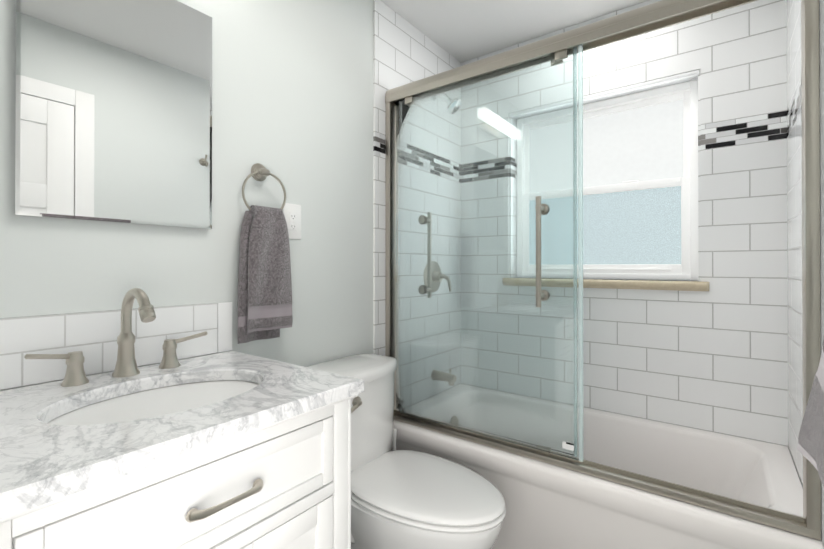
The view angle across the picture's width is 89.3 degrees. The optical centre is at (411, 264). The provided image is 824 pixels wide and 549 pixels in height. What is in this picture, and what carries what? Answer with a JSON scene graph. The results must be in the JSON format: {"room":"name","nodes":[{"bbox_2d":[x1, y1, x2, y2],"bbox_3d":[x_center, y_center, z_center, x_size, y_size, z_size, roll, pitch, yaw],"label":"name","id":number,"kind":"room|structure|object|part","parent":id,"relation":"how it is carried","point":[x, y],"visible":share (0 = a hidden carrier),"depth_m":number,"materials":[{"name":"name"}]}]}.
{"room":"bathroom","nodes":[
{"label":"bathroom","id":0,"kind":"room"},
{"bbox_2d":[0,0,372,390],"bbox_3d":[-0.581,-0.030,1.537,0.160,2.440,3.060,0,0,37],"label":"wall","id":1,"kind":"structure","parent":0,"point":[292,95],"depth_m":1.48,"materials":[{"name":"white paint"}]},
{"bbox_2d":[0,303,216,389],"bbox_3d":[-0.815,0.202,1.079,0.010,0.160,0.637,0,0,37],"label":"backsplash","id":2,"kind":"structure","parent":1,"relation":"attached to","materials":[{"name":"tile"}]},
{"bbox_2d":[13,0,211,228],"bbox_3d":[-0.770,-0.444,1.134,0.019,0.665,0.454,0,0,37],"label":"mirror","id":3,"kind":"object","parent":1,"relation":"attached to","point":[112,110],"visible":1,"depth_m":1.10,"materials":[{"name":"silver metal"}]},
{"bbox_2d":[217,302,231,352],"bbox_3d":[-0.609,0.203,1.356,0.010,0.160,0.049,0,0,37],"label":"backsplash","id":4,"kind":"structure","parent":1,"relation":"attached to","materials":[{"name":"white tile"}]},
{"bbox_2d":[237,163,292,343],"bbox_3d":[-0.510,-0.047,1.438,0.074,0.613,0.190,0,0,37],"label":"towel ring","id":5,"kind":"object","parent":1,"relation":"attached to","point":[264,306],"visible":1,"depth_m":1.42,"materials":[{"name":"grey fabric"}]},
{"bbox_2d":[283,203,300,238],"bbox_3d":[-0.450,-0.162,1.572,0.010,0.132,0.082,0,0,37],"label":"electrical outlet plate","id":6,"kind":"object","parent":1,"relation":"attached to","point":[292,213],"visible":0.96,"depth_m":1.57,"materials":[{"name":"white plastic"}]},
{"bbox_2d":[373,0,460,406],"bbox_3d":[0.064,-0.027,2.263,0.010,2.440,0.805,0,0,37],"label":"wall tile","id":7,"kind":"structure","parent":1,"relation":"attached to","point":[405,52],"depth_m":2.20,"materials":[{"name":"white tile"}]},
{"bbox_2d":[424,93,461,385],"bbox_3d":[0.188,-0.158,2.268,0.182,1.624,0.176,0,0,37],"label":"shower faucet set","id":8,"kind":"object","parent":7,"relation":"attached to","point":[439,280],"depth_m":2.27,"materials":[{"name":"silver metal"}]},
{"bbox_2d":[381,0,647,62],"bbox_3d":[0.094,-1.282,1.040,1.844,0.060,3.060,0,0,37],"label":"ceiling","id":9,"kind":"structure","parent":0,"point":[460,31],"depth_m":2.12,"materials":[{"name":"white paint"}]},
{"bbox_2d":[517,79,697,280],"bbox_3d":[0.960,-0.027,2.198,1.524,2.440,0.160,0,0,37],"label":"wall","id":10,"kind":"structure","parent":0,"point":[607,99],"depth_m":2.13,"materials":[{"name":"white paint"}]},
{"bbox_2d":[509,70,699,117],"bbox_3d":[0.924,-0.856,2.132,0.902,0.020,0.033,0,0,37],"label":"trim","id":11,"kind":"structure","parent":10,"relation":"attached to","point":[691,74],"depth_m":2.04,"materials":[{"name":"white"}]},
{"bbox_2d":[502,278,708,290],"bbox_3d":[0.938,0.099,2.146,0.966,0.042,0.131,0,0,37],"label":"window sill","id":12,"kind":"structure","parent":10,"relation":"attached to","point":[678,285],"depth_m":2.01,"materials":[{"name":"stone"}]},
{"bbox_2d":[517,80,697,280],"bbox_3d":[0.991,-0.390,2.219,0.886,0.934,0.062,0,0,37],"label":"window","id":13,"kind":"structure","parent":10,"relation":"in","point":[642,144],"depth_m":2.14,"materials":[{"name":"grey glass"}]},
{"bbox_3d":[0.991,-0.390,2.219,0.886,0.934,0.062,0,0,37],"label":"vinyl window frame","id":14,"kind":"part","parent":13,"relation":"part of","materials":[{"name":"white plastic"}]},
{"bbox_2d":[461,0,787,446],"bbox_3d":[0.934,-0.027,2.164,1.504,2.440,0.095,0,0,37],"label":"wall tile","id":15,"kind":"structure","parent":10,"relation":"attached to","point":[714,358],"depth_m":1.87,"materials":[{"name":"white tile"}]},
{"bbox_3d":[0.094,1.218,1.029,1.844,0.060,3.060,0,0,37],"label":"floor","id":16,"kind":"structure","parent":0,"visible":0},
{"bbox_2d":[0,288,363,548],"bbox_3d":[-0.561,0.623,0.925,0.600,1.130,0.697,0,0,37],"label":"bathroom vanity","id":17,"kind":"object","parent":16,"relation":"on","point":[226,450],"visible":1,"depth_m":0.86,"materials":[{"name":"white paint"}]},
{"bbox_2d":[59,380,248,416],"bbox_3d":[-0.542,0.384,0.927,0.354,0.144,0.482,0,0,37],"label":"sink","id":18,"kind":"object","parent":17,"relation":"in","point":[171,396],"depth_m":0.97,"materials":[{"name":"white ceramic"}]},
{"bbox_2d":[392,428,396,450],"bbox_3d":[-0.079,0.961,1.865,0.080,0.460,0.080,0,0,37],"label":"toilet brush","id":19,"kind":"object","parent":16,"relation":"on","point":[394,437],"visible":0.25,"depth_m":1.86,"materials":[{"name":"white"}]},
{"bbox_2d":[308,354,505,548],"bbox_3d":[-0.027,0.792,1.489,0.751,0.796,0.446,0,0,37],"label":"toilet","id":20,"kind":"object","parent":16,"relation":"on","point":[405,499],"visible":0.71,"depth_m":1.39,"materials":[{"name":"white ceramic"}]},
{"bbox_3d":[-0.211,0.510,1.485,0.033,0.059,0.101,0,0,37],"label":"lever","id":21,"kind":"part","parent":20,"relation":"part of","materials":[{"name":"silver metal"}]},
{"bbox_3d":[0.048,0.765,1.433,0.564,0.044,0.396,0,0,37],"label":"seat","id":22,"kind":"part","parent":20,"relation":"part of","materials":[{"name":"white plastic"}]},
{"bbox_2d":[390,384,822,548],"bbox_3d":[0.681,0.961,1.820,1.500,0.460,0.748,0,0,37],"label":"bathtub","id":23,"kind":"object","parent":16,"relation":"on","point":[549,506],"visible":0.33,"depth_m":1.59,"materials":[{"name":"white ceramic"}]},
{"bbox_2d":[385,0,820,539],"bbox_3d":[0.490,-0.058,1.567,1.498,1.572,0.147,0,0,37],"label":"shower door","id":24,"kind":"structure","parent":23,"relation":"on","point":[402,101],"depth_m":1.57,"materials":[{"name":"clear glass"}]},
{"bbox_3d":[0.255,-0.045,1.759,0.826,1.476,0.006,0,0,37],"label":"shower door glass","id":25,"kind":"part","parent":24,"relation":"part of","materials":[{"name":"clear glass"}]},
{"bbox_3d":[0.769,-0.034,0.532,0.160,2.440,3.060,0,0,37],"label":"wall","id":26,"kind":"structure","parent":0,"visible":0},
{"bbox_2d":[787,0,821,539],"bbox_3d":[1.305,-0.031,1.394,0.010,2.440,0.718,0,0,37],"label":"wall tile","id":27,"kind":"structure","parent":26,"relation":"attached to","point":[794,238],"depth_m":1.50,"materials":[{"name":"white tile"}]},
{"bbox_2d":[797,339,823,488],"bbox_3d":[0.552,0.082,0.493,0.114,0.458,0.644,0,0,37],"label":"towel","id":28,"kind":"object","parent":26,"relation":"attached to","point":[810,446],"visible":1,"depth_m":0.65,"materials":[{"name":"grey fabric"}]},
{"bbox_2d":[820,0,823,548],"bbox_3d":[1.089,-0.032,1.104,0.010,2.440,0.003,0,0,37],"label":"right wall tile edge","id":29,"kind":"object","parent":26,"relation":"attached to","point":[822,149],"visible":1,"depth_m":1.10,"materials":[{"name":"white tile"}]}
]}

